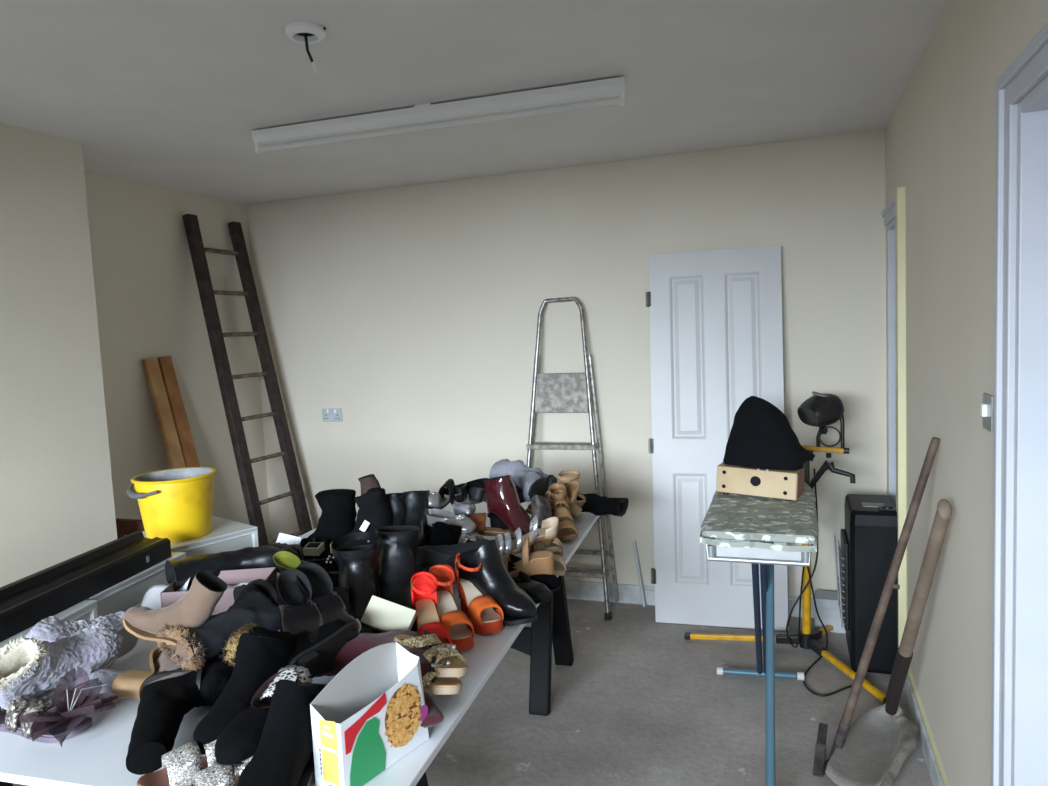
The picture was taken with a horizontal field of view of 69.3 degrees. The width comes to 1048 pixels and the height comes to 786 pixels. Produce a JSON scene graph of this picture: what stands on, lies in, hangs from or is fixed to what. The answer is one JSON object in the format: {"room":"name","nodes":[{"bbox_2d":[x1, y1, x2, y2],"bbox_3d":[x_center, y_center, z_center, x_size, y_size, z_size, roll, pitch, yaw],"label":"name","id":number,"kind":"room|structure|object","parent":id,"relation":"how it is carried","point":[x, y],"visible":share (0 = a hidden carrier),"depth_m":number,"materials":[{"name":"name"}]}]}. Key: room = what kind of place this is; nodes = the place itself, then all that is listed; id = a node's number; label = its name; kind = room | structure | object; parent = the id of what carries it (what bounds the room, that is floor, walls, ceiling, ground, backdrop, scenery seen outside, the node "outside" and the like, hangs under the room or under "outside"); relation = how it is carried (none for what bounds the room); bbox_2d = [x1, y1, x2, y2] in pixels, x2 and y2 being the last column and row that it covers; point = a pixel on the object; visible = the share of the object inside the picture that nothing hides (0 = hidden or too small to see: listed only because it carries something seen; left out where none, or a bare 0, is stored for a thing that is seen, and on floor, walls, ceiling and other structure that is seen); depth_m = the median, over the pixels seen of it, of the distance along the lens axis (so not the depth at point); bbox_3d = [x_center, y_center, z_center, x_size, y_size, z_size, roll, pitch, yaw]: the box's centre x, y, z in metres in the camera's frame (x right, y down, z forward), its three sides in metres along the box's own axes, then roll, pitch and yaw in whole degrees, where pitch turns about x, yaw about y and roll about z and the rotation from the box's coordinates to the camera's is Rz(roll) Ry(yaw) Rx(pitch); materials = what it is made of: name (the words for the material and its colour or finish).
{"room":"storage room","nodes":[
{"label":"storage room","id":0,"kind":"room"},
{"bbox_2d":[0,122,116,586],"bbox_3d":[-2.824,0.338,1.657,0.600,2.500,3.970,-1,5,20],"label":"wall","id":1,"kind":"structure","parent":0,"point":[57,506],"depth_m":3.15,"materials":[{"name":"beige paint"}]},
{"bbox_2d":[84,171,271,542],"bbox_3d":[-2.204,0.107,4.081,0.120,2.500,2.635,-1,5,20],"label":"wall","id":2,"kind":"structure","parent":0,"point":[148,302],"depth_m":4.33,"materials":[{"name":"beige paint"}]},
{"bbox_2d":[12,598,932,785],"bbox_3d":[-0.847,1.532,1.947,5.827,0.100,6.205,-1,5,20],"label":"floor","id":3,"kind":"structure","parent":0,"point":[639,703],"depth_m":3.12,"materials":[{"name":"concrete"}]},
{"bbox_2d":[0,516,258,785],"bbox_3d":[-1.497,1.035,2.486,0.807,0.866,1.668,-1,5,16],"label":"cabinet","id":4,"kind":"object","parent":3,"relation":"on","point":[139,604],"depth_m":2.54,"materials":[{"name":"white laminate"}]},
{"bbox_2d":[0,531,171,641],"bbox_3d":[-1.391,0.586,2.046,0.132,0.092,1.254,-2,5,8],"label":"rail","id":5,"kind":"object","parent":4,"relation":"on","point":[25,602],"visible":1,"depth_m":2.25,"materials":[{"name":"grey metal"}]},
{"bbox_2d":[126,467,216,542],"bbox_3d":[-1.353,0.434,2.939,0.317,0.240,0.317,-3,5,0],"label":"bucket","id":6,"kind":"object","parent":4,"relation":"on","point":[176,504],"visible":0.97,"depth_m":2.84,"materials":[{"name":"yellow plastic"}]},
{"bbox_2d":[116,518,144,538],"bbox_3d":[-1.953,0.999,3.775,0.420,0.752,0.030,-1,5,20],"label":"wooden board","id":7,"kind":"object","parent":3,"relation":"on","point":[124,527],"visible":0.04,"depth_m":3.73,"materials":[{"name":"brown wood"}]},
{"bbox_2d":[142,358,185,468],"bbox_3d":[-1.910,0.565,4.271,0.321,1.538,0.087,-3,5,0],"label":"plank","id":8,"kind":"object","parent":3,"relation":"on","point":[151,366],"visible":0.44,"depth_m":4.22,"materials":[{"name":"brown wood"}]},
{"bbox_2d":[157,356,212,515],"bbox_3d":[-1.872,0.553,4.359,0.330,1.543,0.088,-2,5,1],"label":"plank","id":9,"kind":"object","parent":3,"relation":"on","point":[166,366],"visible":0.44,"depth_m":4.31,"materials":[{"name":"orange wood"}]},
{"bbox_2d":[182,214,312,545],"bbox_3d":[-1.653,0.101,4.698,0.470,2.367,0.498,-1,5,20],"label":"wooden ladder","id":10,"kind":"object","parent":3,"relation":"on","point":[197,249],"visible":0.7,"depth_m":4.59,"materials":[{"name":"brown wood"}]},
{"bbox_2d":[0,502,598,785],"bbox_3d":[-0.495,1.028,2.643,1.210,0.765,2.400,-1,5,16],"label":"trestle table","id":11,"kind":"object","parent":3,"relation":"on","point":[96,756],"visible":0.22,"depth_m":1.71,"materials":[{"name":"white plastic"}]},
{"bbox_2d":[0,666,117,746],"bbox_3d":[-1.040,0.695,1.693,0.326,0.104,0.187,1,6,34],"label":"sandal","id":12,"kind":"object","parent":11,"relation":"on","point":[76,696],"visible":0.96,"depth_m":1.67,"materials":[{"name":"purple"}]},
{"bbox_2d":[0,622,122,708],"bbox_3d":[-1.111,0.640,1.786,0.173,0.204,0.327,1,6,38],"label":"boot","id":13,"kind":"object","parent":11,"relation":"on","point":[30,666],"visible":0.96,"depth_m":1.75,"materials":[{"name":"grey fur"}]},
{"bbox_2d":[23,611,138,658],"bbox_3d":[-1.155,0.639,1.997,0.190,0.154,0.286,-1,5,13],"label":"boot","id":14,"kind":"object","parent":11,"relation":"on","point":[50,629],"visible":0.32,"depth_m":1.96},
{"bbox_2d":[87,667,123,701],"bbox_3d":[-1.054,0.701,1.849,0.240,0.067,0.091,-1,5,19],"label":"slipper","id":15,"kind":"object","parent":11,"relation":"on","point":[106,675],"visible":0.08,"depth_m":1.82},
{"bbox_2d":[111,646,205,706],"bbox_3d":[-0.822,0.683,1.836,0.236,0.084,0.217,-1,5,15],"label":"boot","id":16,"kind":"object","parent":11,"relation":"on","point":[129,684],"visible":0.24,"depth_m":1.78,"materials":[{"name":"beige leather"}]},
{"bbox_2d":[140,578,189,608],"bbox_3d":[-1.128,0.634,2.376,0.162,0.106,0.128,-3,5,-5],"label":"sheet","id":17,"kind":"object","parent":11,"relation":"on","point":[151,599],"visible":0.48,"depth_m":2.38,"materials":[{"name":"white paper"}]},
{"bbox_2d":[126,652,223,774],"bbox_3d":[-0.720,0.690,1.648,0.240,0.093,0.366,-4,5,-19],"label":"boot","id":18,"kind":"object","parent":11,"relation":"on","point":[163,705],"visible":0.66,"depth_m":1.58,"materials":[{"name":"black rubber"}]},
{"bbox_2d":[155,579,279,671],"bbox_3d":[-0.757,0.581,1.915,0.323,0.107,0.316,2,7,42],"label":"boot","id":19,"kind":"object","parent":18,"relation":"on","point":[256,602],"visible":0.94,"depth_m":1.83,"materials":[{"name":"black fabric"}]},
{"bbox_2d":[123,571,226,644],"bbox_3d":[-0.848,0.538,1.844,0.258,0.204,0.071,-2,5,4],"label":"boot","id":20,"kind":"object","parent":19,"relation":"on","point":[195,608],"visible":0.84,"depth_m":1.82,"materials":[{"name":"beige leather"}]},
{"bbox_2d":[137,740,234,785],"bbox_3d":[-0.615,0.705,1.469,0.245,0.084,0.100,-6,6,-33],"label":"sandal","id":21,"kind":"object","parent":11,"relation":"on","point":[180,765],"visible":0.52,"depth_m":1.42,"materials":[{"name":"silver metal"}]},
{"bbox_2d":[160,567,276,614],"bbox_3d":[-0.956,0.636,2.398,0.300,0.095,0.190,-3,5,-4],"label":"shoe box","id":22,"kind":"object","parent":11,"relation":"on","point":[169,596],"visible":0.24,"depth_m":2.42,"materials":[{"name":"pink cardboard"}]},
{"bbox_2d":[165,542,304,590],"bbox_3d":[-0.952,0.576,2.509,0.384,0.097,0.278,-6,6,-36],"label":"boot","id":23,"kind":"object","parent":22,"relation":"on","point":[181,570],"visible":0.56,"depth_m":2.51,"materials":[{"name":"black leather"}]},
{"bbox_2d":[195,756,252,785],"bbox_3d":[-0.522,0.707,1.397,0.245,0.084,0.100,-5,6,-29],"label":"sandal","id":24,"kind":"object","parent":11,"relation":"on","point":[215,774],"visible":0.44,"depth_m":1.36,"materials":[{"name":"silver metal"}]},
{"bbox_2d":[215,665,312,766],"bbox_3d":[-0.517,0.637,1.503,0.096,0.084,0.262,-2,5,11],"label":"boot","id":25,"kind":"object","parent":24,"relation":"on","point":[239,740],"visible":0.66,"depth_m":1.43,"materials":[{"name":"black fabric"}]},
{"bbox_2d":[193,633,292,754],"bbox_3d":[-0.580,0.620,1.593,0.110,0.208,0.292,-1,5,15],"label":"boot","id":26,"kind":"object","parent":11,"relation":"on","point":[258,658],"visible":0.67,"depth_m":1.58,"materials":[{"name":"black fabric"}]},
{"bbox_2d":[196,655,334,704],"bbox_3d":[-0.603,0.667,1.833,0.283,0.097,0.257,-2,5,5],"label":"boot","id":27,"kind":"object","parent":11,"relation":"on","point":[215,681],"visible":0.3,"depth_m":1.74,"materials":[{"name":"black fabric"}]},
{"bbox_2d":[236,679,326,785],"bbox_3d":[-0.446,0.635,1.403,0.108,0.199,0.280,-1,5,13],"label":"boot","id":28,"kind":"object","parent":11,"relation":"on","point":[284,755],"visible":0.73,"depth_m":1.39,"materials":[{"name":"black fabric"}]},
{"bbox_2d":[268,572,338,592],"bbox_3d":[-0.674,0.614,2.330,0.250,0.125,0.201,-3,5,-1],"label":"boot","id":29,"kind":"object","parent":11,"relation":"on","point":[334,576],"visible":0.11,"depth_m":2.36,"materials":[{"name":"black fabric"}]},
{"bbox_2d":[273,551,305,571],"bbox_3d":[-0.712,0.560,2.403,0.210,0.093,0.086,2,6,42],"label":"shoe","id":30,"kind":"object","parent":29,"relation":"on","point":[284,560],"visible":0.41,"depth_m":2.44,"materials":[{"name":"green fabric"}]},
{"bbox_2d":[300,489,356,560],"bbox_3d":[-0.766,0.501,2.889,0.283,0.266,0.125,-2,5,12],"label":"boot","id":31,"kind":"object","parent":11,"relation":"on","point":[337,518],"visible":0.53,"depth_m":2.83,"materials":[{"name":"black fabric"}]},
{"bbox_2d":[326,531,379,617],"bbox_3d":[-0.480,0.554,2.124,0.143,0.262,0.282,-3,5,-4],"label":"boot","id":32,"kind":"object","parent":11,"relation":"on","point":[358,566],"visible":0.47,"depth_m":2.14,"materials":[{"name":"black leather"}]},
{"bbox_2d":[316,487,393,559],"bbox_3d":[-0.615,0.494,2.773,0.300,0.286,0.156,-3,5,-5],"label":"boot","id":33,"kind":"object","parent":11,"relation":"on","point":[374,511],"visible":0.49,"depth_m":2.73,"materials":[{"name":"grey fabric"}]},
{"bbox_2d":[373,493,406,543],"bbox_3d":[-0.486,0.479,2.791,0.108,0.211,0.280,-2,5,10],"label":"boot","id":34,"kind":"object","parent":33,"relation":"on","point":[396,501],"visible":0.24,"depth_m":2.79,"materials":[{"name":"black leather"}]},
{"bbox_2d":[310,642,428,785],"bbox_3d":[-0.299,0.628,1.493,0.082,0.205,0.236,1,6,34],"label":"cereal box","id":35,"kind":"object","parent":11,"relation":"on","point":[370,715],"visible":1,"depth_m":1.48,"materials":[{"name":"white cardboard"}]},
{"bbox_2d":[344,693,386,754],"bbox_3d":[-0.296,0.620,1.425,0.001,0.072,0.109,1,6,34],"label":"print","id":36,"kind":"object","parent":35,"relation":"attached to","point":[368,726],"depth_m":1.43},
{"bbox_2d":[350,717,385,785],"bbox_3d":[-0.295,0.676,1.428,0.001,0.115,0.095,1,6,34],"label":"print","id":37,"kind":"object","parent":35,"relation":"on","point":[367,734],"depth_m":1.43},
{"bbox_2d":[385,683,420,747],"bbox_3d":[-0.240,0.642,1.508,0.001,0.126,0.108,1,6,34],"label":"picture","id":38,"kind":"object","parent":35,"relation":"on","point":[403,700],"depth_m":1.51},
{"bbox_2d":[358,606,416,633],"bbox_3d":[-0.405,0.636,2.086,0.223,0.098,0.254,1,6,39],"label":"boot","id":39,"kind":"object","parent":11,"relation":"on","point":[414,627],"visible":0.04,"depth_m":2.00,"materials":[{"name":"black rubber"}]},
{"bbox_2d":[360,595,416,631],"bbox_3d":[-0.352,0.586,1.974,0.141,0.109,0.072,-2,5,12],"label":"box","id":40,"kind":"object","parent":39,"relation":"on","point":[381,615],"visible":0.78,"depth_m":1.96,"materials":[{"name":"white cardboard"}]},
{"bbox_2d":[367,525,419,605],"bbox_3d":[-0.390,0.543,2.255,0.151,0.254,0.298,-2,5,1],"label":"boot","id":41,"kind":"object","parent":11,"relation":"on","point":[397,553],"visible":0.63,"depth_m":2.26,"materials":[{"name":"black leather"}]},
{"bbox_2d":[416,560,436,572],"bbox_3d":[-0.310,0.588,2.620,0.212,0.097,0.252,-7,6,-40],"label":"boot","id":42,"kind":"object","parent":11,"relation":"on","point":[423,567],"visible":0.05,"depth_m":2.50,"materials":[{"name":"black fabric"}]},
{"bbox_2d":[417,539,489,573],"bbox_3d":[-0.238,0.556,2.575,0.250,0.101,0.192,1,6,34],"label":"boot","id":43,"kind":"object","parent":42,"relation":"on","point":[441,554],"visible":0.38,"depth_m":2.52,"materials":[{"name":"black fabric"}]},
{"bbox_2d":[410,572,452,644],"bbox_3d":[-0.250,0.594,2.002,0.094,0.183,0.234,-4,5,-16],"label":"sandal","id":44,"kind":"object","parent":11,"relation":"on","point":[423,588],"visible":0.7,"depth_m":2.04,"materials":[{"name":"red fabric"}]},
{"bbox_2d":[421,648,462,726],"bbox_3d":[-0.212,0.669,1.708,0.215,0.079,0.294,-4,5,-18],"label":"boot","id":45,"kind":"object","parent":11,"relation":"on","point":[435,716],"visible":0.22,"depth_m":1.58,"materials":[{"name":"purple leather"}]},
{"bbox_2d":[394,634,467,676],"bbox_3d":[-0.220,0.599,1.762,0.097,0.078,0.241,-7,6,-41],"label":"sandal","id":46,"kind":"object","parent":45,"relation":"on","point":[458,667],"visible":0.83,"depth_m":1.73,"materials":[{"name":"gold leather"}]},
{"bbox_2d":[422,649,461,694],"bbox_3d":[-0.229,0.625,1.732,0.097,0.078,0.241,-7,6,-41],"label":"sandal","id":47,"kind":"object","parent":45,"relation":"on","point":[442,685],"visible":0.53,"depth_m":1.65,"materials":[{"name":"beige leather"}]},
{"bbox_2d":[316,629,437,682],"bbox_3d":[-0.391,0.633,1.768,0.376,0.097,0.264,-3,5,-8],"label":"boot","id":48,"kind":"object","parent":47,"relation":"on","point":[363,642],"visible":0.23,"depth_m":1.79,"materials":[{"name":"purple leather"}]},
{"bbox_2d":[221,620,357,678],"bbox_3d":[-0.546,0.591,1.785,0.245,0.131,0.250,-1,5,16],"label":"boot","id":49,"kind":"object","parent":48,"relation":"on","point":[319,655],"visible":0.56,"depth_m":1.74,"materials":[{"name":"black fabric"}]},
{"bbox_2d":[277,569,323,640],"bbox_3d":[-0.549,0.545,1.864,0.114,0.150,0.297,-5,5,-26],"label":"shoe","id":50,"kind":"object","parent":48,"relation":"on","point":[296,617],"visible":0.67,"depth_m":1.86,"materials":[{"name":"black leather"}]},
{"bbox_2d":[296,562,361,641],"bbox_3d":[-0.508,0.538,1.925,0.114,0.150,0.297,-6,6,-36],"label":"shoe","id":51,"kind":"object","parent":48,"relation":"on","point":[332,607],"visible":0.63,"depth_m":1.93,"materials":[{"name":"black leather"}]},
{"bbox_2d":[430,521,461,545],"bbox_3d":[-0.294,0.542,2.651,0.104,0.181,0.251,-1,5,20],"label":"boot","id":52,"kind":"object","parent":11,"relation":"on","point":[443,533],"visible":0.21,"depth_m":2.65,"materials":[{"name":"black fabric"}]},
{"bbox_2d":[425,530,469,544],"bbox_3d":[-0.315,0.562,2.935,0.207,0.097,0.254,-2,5,10],"label":"boot","id":53,"kind":"object","parent":11,"relation":"on","point":[426,536],"visible":0.02,"depth_m":2.87,"materials":[{"name":"black fabric"}]},
{"bbox_2d":[402,491,428,546],"bbox_3d":[-0.412,0.472,2.817,0.108,0.214,0.282,-2,5,2],"label":"boot","id":54,"kind":"object","parent":53,"relation":"on","point":[416,502],"visible":0.52,"depth_m":2.81,"materials":[{"name":"black leather"}]},
{"bbox_2d":[453,491,475,516],"bbox_3d":[-0.244,0.456,3.002,0.090,0.120,0.263,-4,5,-21],"label":"shoe","id":55,"kind":"object","parent":53,"relation":"on","point":[466,507],"visible":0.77,"depth_m":2.93,"materials":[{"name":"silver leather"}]},
{"bbox_2d":[427,479,466,508],"bbox_3d":[-0.322,0.419,2.971,0.100,0.145,0.273,2,7,43],"label":"sandal","id":56,"kind":"object","parent":55,"relation":"on","point":[457,493],"visible":0.63,"depth_m":2.99,"materials":[{"name":"black leather"}]},
{"bbox_2d":[428,565,474,650],"bbox_3d":[-0.204,0.588,2.083,0.091,0.178,0.227,-5,5,-23],"label":"sandal","id":57,"kind":"object","parent":11,"relation":"on","point":[455,620],"visible":0.72,"depth_m":2.08,"materials":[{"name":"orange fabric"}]},
{"bbox_2d":[428,568,452,594],"bbox_3d":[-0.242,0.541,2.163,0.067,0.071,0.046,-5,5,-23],"label":"sandal","id":58,"kind":"object","parent":57,"relation":"on","point":[441,575],"depth_m":2.18,"materials":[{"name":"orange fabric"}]},
{"bbox_2d":[458,532,483,543],"bbox_3d":[-0.225,0.527,2.765,0.100,0.066,0.245,-7,6,-40],"label":"sandal","id":59,"kind":"object","parent":11,"relation":"on","point":[464,537],"visible":0.23,"depth_m":2.71,"materials":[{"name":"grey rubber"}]},
{"bbox_2d":[426,508,475,533],"bbox_3d":[-0.281,0.479,2.804,0.246,0.081,0.098,1,6,37],"label":"shoe","id":60,"kind":"object","parent":59,"relation":"on","point":[434,515],"visible":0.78,"depth_m":2.77,"materials":[{"name":"silver metal"}]},
{"bbox_2d":[455,553,503,633],"bbox_3d":[-0.133,0.574,2.188,0.093,0.181,0.232,-5,5,-26],"label":"sandal","id":61,"kind":"object","parent":11,"relation":"on","point":[477,607],"visible":0.79,"depth_m":2.15,"materials":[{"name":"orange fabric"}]},
{"bbox_2d":[459,539,536,625],"bbox_3d":[-0.083,0.547,2.236,0.114,0.223,0.292,-7,7,-44],"label":"boot","id":62,"kind":"object","parent":11,"relation":"on","point":[493,579],"visible":0.81,"depth_m":2.20,"materials":[{"name":"black leather"}]},
{"bbox_2d":[508,565,550,603],"bbox_3d":[-0.006,0.601,2.389,0.086,0.082,0.221,-7,7,-44],"label":"shoe","id":63,"kind":"object","parent":11,"relation":"on","point":[539,592],"visible":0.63,"depth_m":2.33,"materials":[{"name":"black leather"}]},
{"bbox_2d":[503,554,560,591],"bbox_3d":[0.021,0.588,2.480,0.221,0.091,0.086,1,6,38],"label":"shoe","id":64,"kind":"object","parent":11,"relation":"on","point":[552,582],"visible":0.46,"depth_m":2.42,"materials":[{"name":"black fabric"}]},
{"bbox_2d":[502,537,554,576],"bbox_3d":[-0.026,0.536,2.462,0.245,0.138,0.101,-2,5,12],"label":"sandal","id":65,"kind":"object","parent":64,"relation":"on","point":[538,562],"visible":0.51,"depth_m":2.44,"materials":[{"name":"leather"}]},
{"bbox_2d":[530,495,551,551],"bbox_3d":[0.062,0.494,2.929,0.099,0.198,0.244,-2,5,5],"label":"boot","id":66,"kind":"object","parent":11,"relation":"on","point":[540,506],"visible":0.38,"depth_m":2.93,"materials":[{"name":"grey leather"}]},
{"bbox_2d":[483,475,539,539],"bbox_3d":[-0.046,0.438,2.933,0.106,0.240,0.280,-7,6,-42],"label":"boot","id":67,"kind":"object","parent":66,"relation":"on","point":[505,510],"visible":0.7,"depth_m":2.92,"materials":[{"name":"red leather"}]},
{"bbox_2d":[469,513,512,536],"bbox_3d":[-0.152,0.508,2.903,0.243,0.094,0.101,-2,5,4],"label":"sandal","id":68,"kind":"object","parent":67,"relation":"on","point":[479,519],"visible":0.45,"depth_m":2.88,"materials":[{"name":"leather"}]},
{"bbox_2d":[534,537,562,552],"bbox_3d":[0.075,0.545,2.763,0.100,0.083,0.256,-3,5,-10],"label":"sandal","id":69,"kind":"object","parent":67,"relation":"on","point":[538,546],"visible":0.39,"depth_m":2.68,"materials":[{"name":"beige leather"}]},
{"bbox_2d":[495,515,558,555],"bbox_3d":[-0.008,0.493,2.645,0.260,0.135,0.102,-3,5,-9],"label":"sandal","id":70,"kind":"object","parent":69,"relation":"on","point":[549,527],"visible":0.91,"depth_m":2.62,"materials":[{"name":"metal"}]},
{"bbox_2d":[548,483,578,540],"bbox_3d":[0.159,0.481,3.064,0.101,0.194,0.250,-3,5,-5],"label":"sandal","id":71,"kind":"object","parent":11,"relation":"on","point":[567,529],"visible":0.89,"depth_m":3.07,"materials":[{"name":"leather"}]},
{"bbox_2d":[550,490,569,511],"bbox_3d":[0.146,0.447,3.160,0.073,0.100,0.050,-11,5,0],"label":"shoe","id":72,"kind":"object","parent":71,"relation":"on","point":[553,491],"depth_m":3.15,"materials":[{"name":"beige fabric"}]},
{"bbox_2d":[570,494,585,519],"bbox_3d":[0.204,0.490,3.322,0.127,0.129,0.257,-1,5,15],"label":"sandal","id":73,"kind":"object","parent":11,"relation":"on","point":[576,508],"visible":0.3,"depth_m":3.23,"materials":[{"name":"leather"}]},
{"bbox_2d":[526,470,579,516],"bbox_3d":[0.120,0.434,3.171,0.272,0.193,0.101,-6,6,-34],"label":"sandal","id":74,"kind":"object","parent":73,"relation":"on","point":[572,488],"visible":0.52,"depth_m":3.20,"materials":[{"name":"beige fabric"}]},
{"bbox_2d":[489,459,556,501],"bbox_3d":[-0.022,0.371,3.233,0.302,0.140,0.250,1,6,33],"label":"boot","id":75,"kind":"object","parent":74,"relation":"on","point":[533,481],"visible":0.85,"depth_m":3.22,"materials":[{"name":"grey fabric"}]},
{"bbox_2d":[545,482,628,516],"bbox_3d":[0.296,0.484,3.459,0.385,0.106,0.264,0,5,28],"label":"boot","id":76,"kind":"object","parent":11,"relation":"on","point":[595,504],"visible":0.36,"depth_m":3.33,"materials":[{"name":"black fabric"}]},
{"bbox_2d":[525,297,618,619],"bbox_3d":[0.182,0.351,4.280,0.627,1.774,0.266,-1,5,20],"label":"step ladder","id":77,"kind":"object","parent":3,"relation":"on","point":[551,392],"visible":0.71,"depth_m":4.28,"materials":[{"name":"metal"}]},
{"bbox_2d":[646,246,787,630],"bbox_3d":[1.007,0.237,3.996,0.694,1.968,0.217,-1,5,17],"label":"door","id":78,"kind":"structure","parent":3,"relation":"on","point":[716,333],"depth_m":4.00,"materials":[{"name":"white paint"}]},
{"bbox_2d":[700,482,818,785],"bbox_3d":[0.962,0.858,3.038,0.447,0.892,1.360,-1,5,20],"label":"ironing board","id":79,"kind":"object","parent":3,"relation":"on","point":[749,519],"visible":0.86,"depth_m":2.66,"materials":[{"name":"green fabric"}]},
{"bbox_2d":[716,462,803,500],"bbox_3d":[0.942,0.348,3.024,0.313,0.136,0.162,0,5,29],"label":"wooden box","id":80,"kind":"object","parent":79,"relation":"on","point":[780,484],"visible":0.94,"depth_m":2.95,"materials":[{"name":"brown wood"}]},
{"bbox_2d":[723,396,814,470],"bbox_3d":[0.959,0.153,2.992,0.358,0.282,0.175,0,5,28],"label":"hat","id":81,"kind":"object","parent":80,"relation":"on","point":[761,436],"visible":1,"depth_m":2.94,"materials":[{"name":"black fabric"}]},
{"bbox_2d":[684,445,885,703],"bbox_3d":[1.141,0.757,3.475,0.770,0.995,0.816,-2,5,6],"label":"tripod stand","id":82,"kind":"object","parent":3,"relation":"on","point":[808,639],"visible":0.8,"depth_m":3.60,"materials":[{"name":"metal"}]},
{"bbox_2d":[797,391,844,447],"bbox_3d":[1.383,0.123,3.512,0.181,0.265,0.172,-4,5,-13],"label":"work lamp","id":83,"kind":"object","parent":82,"relation":"on","point":[821,410],"visible":1,"depth_m":3.46,"materials":[{"name":"black metal"}]},
{"bbox_2d":[797,393,843,426],"bbox_3d":[1.381,0.079,3.509,0.181,0.152,0.172,-4,5,-12],"label":"hood","id":84,"kind":"object","parent":83,"relation":"attached to","point":[821,409],"depth_m":3.45,"materials":[{"name":"black metal"}]},
{"bbox_2d":[786,468,872,696],"bbox_3d":[1.310,0.813,3.381,0.261,0.900,0.432,-3,5,-7],"label":"cable","id":85,"kind":"object","parent":82,"relation":"attached to","point":[815,489],"visible":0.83,"depth_m":3.55,"materials":[{"name":"black plastic"}]},
{"bbox_2d":[814,590,845,633],"bbox_3d":[1.579,1.124,3.900,0.155,0.170,0.135,0,5,24],"label":"cardboard box","id":86,"kind":"object","parent":3,"relation":"on","point":[826,601],"visible":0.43,"depth_m":3.85,"materials":[{"name":"white cardboard"}]},
{"bbox_2d":[834,494,897,674],"bbox_3d":[1.569,0.860,3.470,0.259,0.768,0.385,-1,5,20],"label":"heater","id":87,"kind":"object","parent":3,"relation":"on","point":[869,538],"visible":0.91,"depth_m":3.30,"materials":[{"name":"black metal"}]},
{"bbox_2d":[834,535,844,627],"bbox_3d":[1.467,0.872,3.526,0.029,0.345,0.297,-1,5,20],"label":"grille","id":88,"kind":"object","parent":87,"relation":"attached to","point":[840,569],"depth_m":3.45,"materials":[{"name":"grey metal"}]},
{"bbox_2d":[813,437,939,776],"bbox_3d":[1.204,0.729,2.634,0.394,1.195,0.237,-1,5,20],"label":"hoe","id":89,"kind":"object","parent":3,"relation":"on","point":[819,767],"visible":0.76,"depth_m":2.60,"materials":[{"name":"metal"}]},
{"bbox_2d":[825,499,951,785],"bbox_3d":[1.202,0.799,2.587,0.340,1.047,0.707,-1,5,20],"label":"spade","id":90,"kind":"object","parent":3,"relation":"on","point":[877,744],"visible":1,"depth_m":2.65,"materials":[{"name":"metal"}]},
{"bbox_2d":[885,647,912,714],"bbox_3d":[1.347,1.042,2.733,0.049,0.338,0.236,-2,5,12],"label":"socket","id":91,"kind":"object","parent":90,"relation":"attached to","point":[903,658],"depth_m":2.71,"materials":[{"name":"metal"}]},
{"bbox_2d":[0,0,948,204],"bbox_3d":[-0.962,-1.057,1.730,5.827,0.100,6.205,-1,5,20],"label":"ceiling","id":92,"kind":"structure","parent":0,"point":[170,94],"depth_m":2.68,"materials":[{"name":"paint"}]},
{"bbox_2d":[285,22,325,72],"bbox_3d":[-0.633,-0.999,2.219,0.124,0.126,0.116,-1,5,20],"label":"ceiling rose","id":93,"kind":"object","parent":92,"relation":"attached to","point":[307,33],"visible":1,"depth_m":2.20,"materials":[{"name":"white plastic"}]},
{"bbox_2d":[251,77,625,154],"bbox_3d":[-0.390,-1.089,3.006,1.597,0.100,0.057,-1,5,18],"label":"strip light","id":94,"kind":"object","parent":92,"relation":"attached to","point":[425,112],"visible":1,"depth_m":2.96,"materials":[{"name":"white plastic"}]},
{"bbox_2d":[247,129,886,596],"bbox_3d":[0.047,-0.030,4.525,4.627,2.500,0.120,-1,5,20],"label":"wall","id":95,"kind":"structure","parent":0,"point":[411,311],"depth_m":4.39,"materials":[{"name":"beige paint"}]},
{"bbox_2d":[565,580,814,617],"bbox_3d":[0.077,1.167,4.561,3.827,0.108,0.016,-1,5,20],"label":"baseboard","id":96,"kind":"structure","parent":95,"relation":"attached to","point":[582,590],"depth_m":4.38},
{"bbox_2d":[885,0,1047,785],"bbox_3d":[0.964,0.210,1.174,0.140,2.500,5.805,-1,5,20],"label":"wall","id":97,"kind":"structure","parent":0,"point":[940,134],"depth_m":2.19,"materials":[{"name":"beige paint"}]},
{"bbox_2d":[882,197,895,504],"bbox_3d":[1.796,0.183,3.479,0.216,2.095,0.670,-1,5,20],"label":"door","id":98,"kind":"structure","parent":97,"relation":"in","point":[888,213],"depth_m":3.71,"materials":[{"name":"paint"}]},
{"bbox_2d":[895,187,906,646],"bbox_3d":[1.597,0.207,3.211,0.032,2.110,0.075,-1,5,20],"label":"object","id":99,"kind":"structure","parent":97,"relation":"attached to","point":[900,192],"depth_m":3.16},
{"bbox_2d":[903,674,943,785],"bbox_3d":[1.376,1.280,2.521,0.016,0.108,1.563,-1,5,20],"label":"baseboard","id":100,"kind":"structure","parent":97,"relation":"attached to","point":[934,773],"depth_m":2.75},
{"bbox_2d":[908,667,948,785],"bbox_3d":[1.376,1.220,2.518,0.012,0.012,1.562,-1,5,20],"label":"trim","id":101,"kind":"structure","parent":97,"relation":"attached to","point":[937,758],"depth_m":2.68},
{"bbox_2d":[980,393,993,432],"bbox_3d":[1.104,0.046,1.809,0.018,0.086,0.086,-1,5,20],"label":"light switch","id":102,"kind":"object","parent":97,"relation":"attached to","point":[987,408],"visible":0.9,"depth_m":1.80,"materials":[{"name":"silver metal"}]},
{"bbox_2d":[991,22,1047,785],"bbox_3d":[0.989,0.414,1.200,0.216,2.088,1.008,-1,5,20],"label":"door","id":103,"kind":"structure","parent":97,"relation":"in","point":[1019,699],"depth_m":1.60,"materials":[{"name":"paint"}]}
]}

